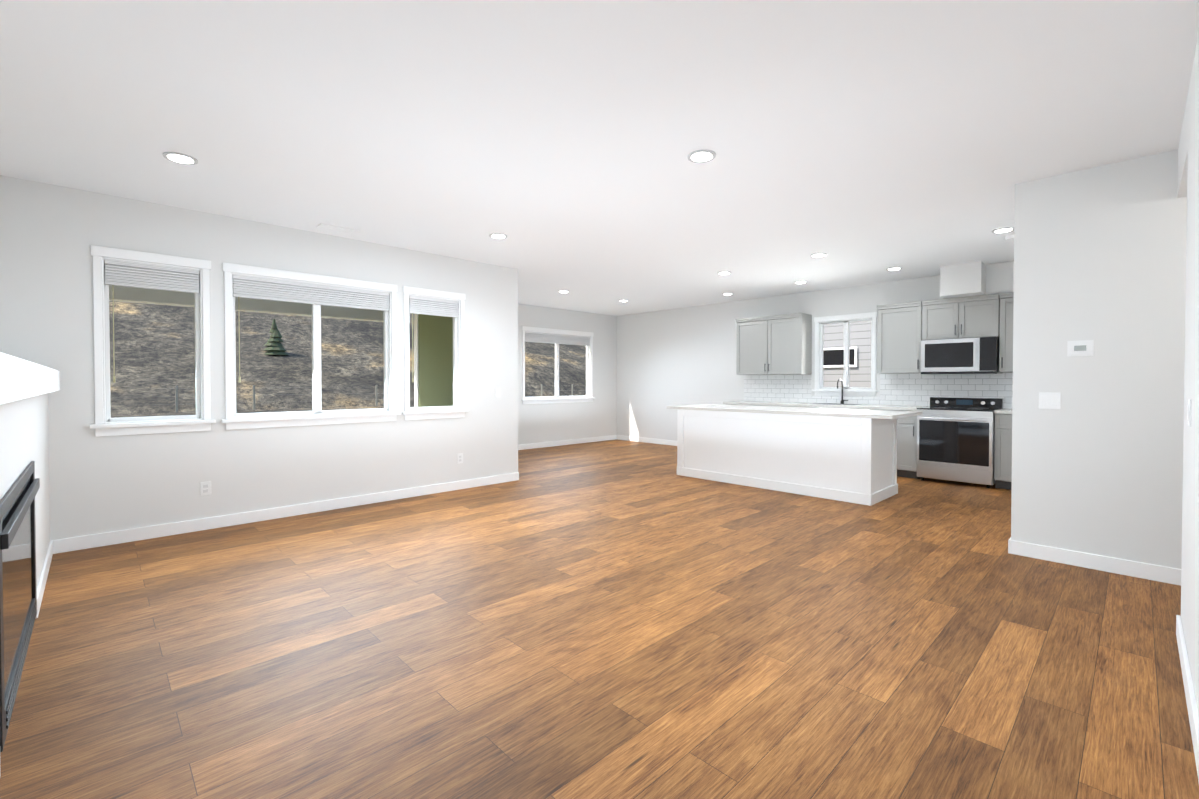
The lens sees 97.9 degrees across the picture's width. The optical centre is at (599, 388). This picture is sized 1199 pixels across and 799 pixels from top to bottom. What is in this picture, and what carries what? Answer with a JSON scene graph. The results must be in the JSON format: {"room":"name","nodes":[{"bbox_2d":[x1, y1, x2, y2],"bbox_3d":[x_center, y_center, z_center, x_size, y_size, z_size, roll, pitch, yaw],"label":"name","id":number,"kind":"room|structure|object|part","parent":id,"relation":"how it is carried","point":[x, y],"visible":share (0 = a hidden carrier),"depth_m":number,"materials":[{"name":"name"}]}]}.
{"room":"empty living room","nodes":[
{"label":"empty living room","id":0,"kind":"room"},
{"bbox_2d":[0,393,49,590],"bbox_3d":[-2.293,-0.109,1.482,0.750,2.680,5.640,-1,1,-44],"label":"wall","id":1,"kind":"structure","parent":0,"point":[24,437],"depth_m":2.77,"materials":[{"name":"white paint"}]},
{"bbox_2d":[0,461,39,751],"bbox_3d":[-2.436,0.777,2.205,0.030,0.795,1.420,-1,1,-44],"label":"fireplace","id":2,"kind":"object","parent":1,"relation":"attached to","point":[18,602],"visible":1,"depth_m":2.05,"materials":[{"name":"black metal"}]},
{"bbox_2d":[0,352,59,404],"bbox_3d":[-2.566,-0.039,2.172,0.313,0.139,4.070,-1,1,-44],"label":"mantel shelf","id":3,"kind":"object","parent":1,"relation":"attached to","point":[20,379],"visible":1,"depth_m":1.79,"materials":[{"name":"white wood"}]},
{"bbox_2d":[35,540,54,618],"bbox_3d":[-3.470,1.157,3.262,0.014,0.100,1.410,-1,1,-44],"label":"baseboard","id":4,"kind":"structure","parent":1,"relation":"attached to","point":[51,549],"depth_m":3.20,"materials":[{"name":"white wood"}]},
{"bbox_2d":[0,175,517,540],"bbox_3d":[-2.833,-0.157,4.991,4.860,2.680,0.150,-1,1,-44],"label":"wall","id":5,"kind":"structure","parent":0,"point":[50,234],"depth_m":4.46,"materials":[{"name":"white paint"}]},
{"bbox_2d":[89,245,215,436],"bbox_3d":[-3.587,-0.362,4.207,0.766,1.438,0.180,-1,1,-44],"label":"living room window","id":6,"kind":"structure","parent":5,"relation":"in","point":[127,271],"depth_m":4.13,"materials":[{"name":"white plastic"}]},
{"bbox_3d":[-3.615,-0.372,4.236,0.586,1.246,0.050,-1,1,-44],"label":"frame","id":7,"kind":"part","parent":6,"relation":"part of","materials":[{"name":"white plastic"}]},
{"bbox_2d":[200,481,210,495],"bbox_3d":[-3.330,0.841,4.411,0.075,0.115,0.008,-1,1,-44],"label":"outlet","id":8,"kind":"object","parent":5,"relation":"attached to","point":[205,488],"visible":1,"depth_m":4.41,"materials":[{"name":"white plastic"}]},
{"bbox_2d":[55,472,518,553],"bbox_3d":[-2.503,1.130,5.217,4.124,0.100,0.017,-1,1,-44],"label":"baseboard","id":9,"kind":"structure","parent":5,"relation":"attached to","point":[149,532],"depth_m":4.66,"materials":[{"name":"white wood"}]},
{"bbox_2d":[221,262,400,429],"bbox_3d":[-2.724,-0.374,5.044,1.551,1.438,0.180,-1,1,-44],"label":"living room window","id":10,"kind":"structure","parent":5,"relation":"in","point":[317,294],"depth_m":4.98,"materials":[{"name":"white plastic"}]},
{"bbox_2d":[414,314,452,406],"bbox_3d":[-2.192,-0.201,7.411,9.150,3.300,2.435,-1,1,-44],"label":"siding","id":11,"kind":"object","parent":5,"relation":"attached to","point":[433,361],"depth_m":7.92,"materials":[{"name":"green"}]},
{"bbox_2d":[109,285,410,322],"bbox_3d":[-5.803,-1.206,4.133,9.920,0.400,2.725,-1,1,-44],"label":"porch roof","id":12,"kind":"structure","parent":11,"relation":"attached to","point":[149,296],"depth_m":6.94,"materials":[{"name":"grey"}]},
{"bbox_2d":[402,286,468,419],"bbox_3d":[-1.868,-0.385,5.874,0.776,1.438,0.180,-1,1,-44],"label":"living room window","id":13,"kind":"structure","parent":5,"relation":"in","point":[423,302],"depth_m":5.87,"materials":[{"name":"white plastic"}]},
{"bbox_3d":[-1.895,-0.395,5.903,0.596,1.246,0.050,-1,1,-44],"label":"frame","id":14,"kind":"part","parent":13,"relation":"part of","materials":[{"name":"white plastic"}]},
{"bbox_2d":[457,453,462,463],"bbox_3d":[-1.621,0.808,6.068,0.075,0.115,0.008,-1,1,-44],"label":"outlet","id":15,"kind":"object","parent":5,"relation":"attached to","point":[460,458],"visible":1,"depth_m":6.07,"materials":[{"name":"white plastic"}]},
{"bbox_2d":[518,304,616,444],"bbox_3d":[-1.219,-0.225,9.898,4.590,2.680,0.150,-1,1,-44],"label":"wall","id":16,"kind":"structure","parent":0,"point":[549,422],"depth_m":10.53,"materials":[{"name":"white paint"}]},
{"bbox_2d":[521,326,594,403],"bbox_3d":[-0.810,-0.445,10.242,1.836,1.438,0.180,-1,1,-44],"label":"nook window","id":17,"kind":"structure","parent":16,"relation":"in","point":[556,337],"depth_m":10.25,"materials":[{"name":"white plastic"}]},
{"bbox_3d":[-0.838,-0.455,10.271,1.656,1.246,0.050,-1,1,-44],"label":"frame","id":18,"kind":"part","parent":17,"relation":"part of","materials":[{"name":"white plastic"}]},
{"bbox_2d":[518,435,614,449],"bbox_3d":[-1.162,1.066,9.857,4.290,0.100,0.014,-1,1,-44],"label":"baseboard","id":19,"kind":"structure","parent":16,"relation":"attached to","point":[601,438],"depth_m":10.29,"materials":[{"name":"white wood"}]},
{"bbox_2d":[0,439,1198,798],"bbox_3d":[0.589,1.212,4.670,9.300,0.050,10.200,-1,1,-44],"label":"floor","id":20,"kind":"structure","parent":0,"point":[616,619],"depth_m":2.38,"materials":[{"name":"brown wood"}]},
{"bbox_2d":[675,408,897,505],"bbox_3d":[2.192,0.721,6.428,0.848,0.885,2.448,-1,1,-44],"label":"kitchen island","id":21,"kind":"object","parent":20,"relation":"on","point":[846,455],"depth_m":5.85,"materials":[{"name":"white wood"}]},
{"bbox_2d":[667,404,922,419],"bbox_3d":[2.255,0.259,6.454,1.026,0.036,2.800,-1,1,-44],"label":"island countertop","id":22,"kind":"structure","parent":21,"relation":"on","point":[864,414],"depth_m":6.00,"materials":[{"name":"white stone"}]},
{"bbox_2d":[788,406,847,408],"bbox_3d":[3.348,0.703,7.827,0.628,0.882,0.900,-1,1,-44],"label":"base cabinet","id":23,"kind":"object","parent":20,"relation":"on","point":[788,406],"depth_m":7.58,"materials":[{"name":"grey"}]},
{"bbox_2d":[896,410,920,478],"bbox_3d":[4.126,0.714,7.025,0.628,0.882,0.434,-1,1,-44],"label":"base cabinet","id":24,"kind":"object","parent":20,"relation":"on","point":[907,447],"depth_m":6.75,"materials":[{"name":"grey wood"}]},
{"bbox_2d":[723,401,1011,413],"bbox_3d":[3.735,0.245,7.411,0.642,0.038,4.166,-1,1,-44],"label":"countertop","id":25,"kind":"structure","parent":24,"relation":"on","point":[899,407],"depth_m":7.44,"materials":[{"name":"stone"}]},
{"bbox_2d":[837,379,847,403],"bbox_3d":[3.615,0.034,7.769,0.215,0.381,0.109,-1,1,-44],"label":"faucet","id":26,"kind":"object","parent":25,"relation":"on","point":[842,401],"visible":0.98,"depth_m":7.84,"materials":[{"name":"black metal"}]},
{"bbox_3d":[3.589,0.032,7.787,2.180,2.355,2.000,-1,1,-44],"label":"spout","id":27,"kind":"part","parent":26,"relation":"part of","materials":[{"name":"black metal"}]},
{"bbox_2d":[917,396,1002,487],"bbox_3d":[4.506,0.634,6.538,0.738,1.055,0.780,-1,1,-44],"label":"range","id":28,"kind":"object","parent":20,"relation":"on","point":[955,438],"visible":0.96,"depth_m":6.33,"materials":[{"name":"silver metal"}]},
{"bbox_2d":[994,413,1011,489],"bbox_3d":[4.999,0.727,6.104,0.656,0.882,0.520,-1,1,-44],"label":"base cabinet","id":29,"kind":"object","parent":20,"relation":"on","point":[1003,456],"visible":0.38,"depth_m":6.03,"materials":[{"name":"grey wood"}]},
{"bbox_2d":[0,0,1198,315],"bbox_3d":[-0.059,-1.552,5.300,9.300,0.100,8.340,-1,1,-44],"label":"ceiling","id":30,"kind":"structure","parent":0,"point":[858,142],"depth_m":2.85,"materials":[{"name":"white paint"}]},
{"bbox_2d":[163,152,197,164],"bbox_3d":[-2.671,-1.469,3.326,0.176,0.010,0.176,-1,1,-44],"label":"recessed light","id":31,"kind":"object","parent":30,"relation":"in","point":[177,157],"visible":0.98,"depth_m":3.31,"materials":[{"name":"grey"}]},
{"bbox_2d":[316,223,359,234],"bbox_3d":[-2.428,-1.488,4.856,0.340,0.014,0.140,-1,1,-44],"label":"ceiling vent","id":32,"kind":"object","parent":30,"relation":"in","point":[337,228],"visible":0.98,"depth_m":4.84,"materials":[{"name":"white plastic"}]},
{"bbox_2d":[489,233,506,238],"bbox_3d":[-0.988,-1.494,5.096,0.176,0.010,0.176,-1,1,-44],"label":"recessed light","id":33,"kind":"object","parent":30,"relation":"in","point":[498,235],"visible":0.98,"depth_m":5.07,"materials":[{"name":"grey"}]},
{"bbox_2d":[688,150,715,162],"bbox_3d":[0.646,-1.469,3.296,0.176,0.010,0.176,-1,1,-44],"label":"recessed light","id":34,"kind":"object","parent":30,"relation":"in","point":[700,156],"visible":1,"depth_m":3.28,"materials":[{"name":"grey plastic"}]},
{"bbox_2d":[717,271,730,274],"bbox_3d":[1.634,-1.518,6.830,0.176,0.010,0.176,-1,1,-44],"label":"recessed light","id":35,"kind":"object","parent":30,"relation":"in","point":[724,273],"visible":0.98,"depth_m":6.83,"materials":[{"name":"grey"}]},
{"bbox_2d":[794,281,806,283],"bbox_3d":[2.881,-1.526,7.469,0.176,0.010,0.176,-1,1,-44],"label":"recessed light","id":36,"kind":"object","parent":30,"relation":"in","point":[799,282],"visible":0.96,"depth_m":7.45,"materials":[{"name":"grey"}]},
{"bbox_2d":[810,253,826,256],"bbox_3d":[2.468,-1.504,5.870,0.176,0.010,0.176,-1,1,-44],"label":"recessed light","id":37,"kind":"object","parent":30,"relation":"in","point":[819,255],"visible":1,"depth_m":5.86,"materials":[{"name":"grey plastic"}]},
{"bbox_2d":[886,267,901,270],"bbox_3d":[3.716,-1.514,6.579,0.176,0.010,0.176,-1,1,-44],"label":"recessed light","id":38,"kind":"object","parent":30,"relation":"in","point":[893,268],"visible":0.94,"depth_m":6.55,"materials":[{"name":"grey plastic"}]},
{"bbox_2d":[940,261,1013,298],"bbox_3d":[4.826,-1.333,6.299,0.600,0.365,1.090,-1,1,-44],"label":"ceiling soffit","id":39,"kind":"structure","parent":30,"relation":"attached to","point":[971,279],"depth_m":6.29,"materials":[{"name":"white paint"}]},
{"bbox_2d":[992,227,1013,232],"bbox_3d":[3.796,-1.491,4.902,0.176,0.010,0.176,-1,1,-44],"label":"recessed light","id":40,"kind":"object","parent":30,"relation":"in","point":[1004,229],"visible":0.96,"depth_m":4.89,"materials":[{"name":"grey plastic"}]},
{"bbox_2d":[1005,235,1013,240],"bbox_3d":[4.054,-1.482,5.110,0.130,0.034,0.130,-1,1,-44],"label":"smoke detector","id":41,"kind":"object","parent":30,"relation":"attached to","point":[1009,238],"visible":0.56,"depth_m":5.10,"materials":[{"name":"white plastic"}]},
{"bbox_2d":[617,275,1009,440],"bbox_3d":[3.925,-0.196,7.782,0.150,2.680,10.050,-1,1,-44],"label":"wall","id":42,"kind":"structure","parent":0,"point":[677,356],"depth_m":9.84,"materials":[{"name":"white paint"}]},
{"bbox_2d":[615,435,676,445],"bbox_3d":[1.454,1.061,10.230,0.014,0.100,3.060,-1,1,-44],"label":"baseboard","id":43,"kind":"structure","parent":42,"relation":"attached to","point":[629,438],"depth_m":10.70,"materials":[{"name":"white wood"}]},
{"bbox_2d":[736,313,811,374],"bbox_3d":[2.826,-0.706,8.526,0.377,0.940,1.140,-1,1,-44],"label":"upper cabinet","id":44,"kind":"object","parent":42,"relation":"attached to","point":[775,345],"visible":1,"depth_m":8.33,"materials":[{"name":"grey wood"}]},
{"bbox_2d":[812,312,877,396],"bbox_3d":[3.737,-0.508,7.922,0.180,1.228,0.956,-1,1,-44],"label":"kitchen window","id":45,"kind":"structure","parent":42,"relation":"in","point":[846,320],"depth_m":7.93,"materials":[{"name":"white"}]},
{"bbox_3d":[3.765,-0.518,7.950,0.050,1.036,0.776,-1,1,-44],"label":"frame","id":46,"kind":"part","parent":45,"relation":"part of","materials":[{"name":"white plastic"}]},
{"bbox_2d":[744,372,1012,408],"bbox_3d":[3.970,0.002,7.622,0.008,0.447,4.146,-1,1,-44],"label":"tile backsplash","id":47,"kind":"structure","parent":42,"relation":"attached to","point":[913,389],"depth_m":7.33,"materials":[{"name":"white tile"}]},
{"bbox_2d":[877,301,921,373],"bbox_3d":[4.155,-0.687,7.155,0.377,0.940,0.540,-1,1,-44],"label":"upper cabinet","id":48,"kind":"object","parent":42,"relation":"attached to","point":[899,333],"visible":0.83,"depth_m":7.04,"materials":[{"name":"grey wood"}]},
{"bbox_2d":[922,293,999,339],"bbox_3d":[4.628,-0.893,6.664,0.377,0.515,0.810,-1,1,-44],"label":"upper cabinet","id":49,"kind":"object","parent":42,"relation":"attached to","point":[977,316],"visible":0.96,"depth_m":6.53,"materials":[{"name":"grey wood"}]},
{"bbox_2d":[921,337,1002,374],"bbox_3d":[4.596,-0.410,6.639,0.447,0.440,0.796,-1,1,-44],"label":"microwave","id":50,"kind":"object","parent":49,"relation":"attached to","point":[964,356],"visible":1,"depth_m":6.48,"materials":[{"name":"silver metal"}]},
{"bbox_2d":[999,292,1013,371],"bbox_3d":[5.097,-0.674,6.184,0.377,0.940,0.526,-1,1,-44],"label":"upper cabinet","id":51,"kind":"object","parent":42,"relation":"attached to","point":[1006,335],"visible":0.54,"depth_m":6.22,"materials":[{"name":"grey wood"}]},
{"bbox_2d":[1011,149,1186,568],"bbox_3d":[5.185,-0.143,3.955,3.370,2.680,2.800,-1,1,-44],"label":"wall","id":52,"kind":"structure","parent":0,"point":[1100,261],"depth_m":3.45,"materials":[{"name":"white paint"}]},
{"bbox_2d":[1008,537,1014,553],"bbox_3d":[3.969,1.136,4.750,2.734,0.100,0.017,-1,1,-44],"label":"baseboard","id":53,"kind":"structure","parent":52,"relation":"attached to","point":[1011,543],"depth_m":3.79,"materials":[{"name":"white wood"}]},
{"bbox_2d":[1039,392,1060,408],"bbox_3d":[3.140,0.082,3.639,0.008,0.115,0.115,-1,1,-44],"label":"light switch","id":54,"kind":"object","parent":52,"relation":"attached to","point":[1049,400],"visible":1,"depth_m":3.64,"materials":[{"name":"white plastic"}]},
{"bbox_2d":[1067,340,1093,355],"bbox_3d":[3.244,-0.275,3.519,0.020,0.105,0.130,-1,1,-44],"label":"thermostat","id":55,"kind":"object","parent":52,"relation":"attached to","point":[1081,348],"visible":1,"depth_m":3.51,"materials":[{"name":"white plastic"}]},
{"bbox_2d":[1015,541,1180,585],"bbox_3d":[3.922,1.162,2.845,0.014,0.100,2.640,-1,1,-44],"label":"baseboard","id":56,"kind":"structure","parent":52,"relation":"attached to","point":[1169,575],"depth_m":3.45,"materials":[{"name":"white wood"}]},
{"bbox_2d":[1177,31,1198,713],"bbox_3d":[1.528,-0.104,1.154,5.780,2.680,0.150,-1,1,-44],"label":"wall","id":57,"kind":"structure","parent":0,"point":[1188,169],"depth_m":2.21,"materials":[{"name":"white paint"}]},
{"bbox_2d":[1176,615,1198,781],"bbox_3d":[1.397,1.186,1.159,4.074,0.100,0.014,-1,1,-44],"label":"baseboard","id":58,"kind":"structure","parent":57,"relation":"attached to","point":[1193,714],"depth_m":1.98,"materials":[{"name":"white wood"}]},
{"bbox_2d":[1187,399,1190,426],"bbox_3d":[2.514,0.101,2.224,0.075,0.115,0.008,-1,1,-44],"label":"light switch","id":59,"kind":"object","parent":57,"relation":"attached to","point":[1189,412],"visible":1,"depth_m":2.20,"materials":[{"name":"white plastic"}]},
{"label":"outside","id":60,"kind":"structure","parent":0,"visible":0},
{"bbox_2d":[109,301,585,417],"bbox_3d":[-55.280,-35.077,70.561,260.000,71.290,152.000,-1,1,-44],"label":"hill","id":61,"kind":"structure","parent":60,"point":[154,353],"depth_m":27.15,"materials":[{"name":"beige soil"}]},
{"bbox_3d":[-42.054,0.812,57.413,260.000,0.100,190.000,-1,1,-44],"label":"grass","id":62,"kind":"structure","parent":60,"visible":0},
{"bbox_2d":[823,321,871,386],"bbox_3d":[7.345,-2.244,10.548,1.050,7.300,18.000,-1,1,-44],"label":"neighbouring house","id":63,"kind":"structure","parent":62,"relation":"on","point":[859,357],"depth_m":11.66,"materials":[{"name":"white wood"}]}
]}

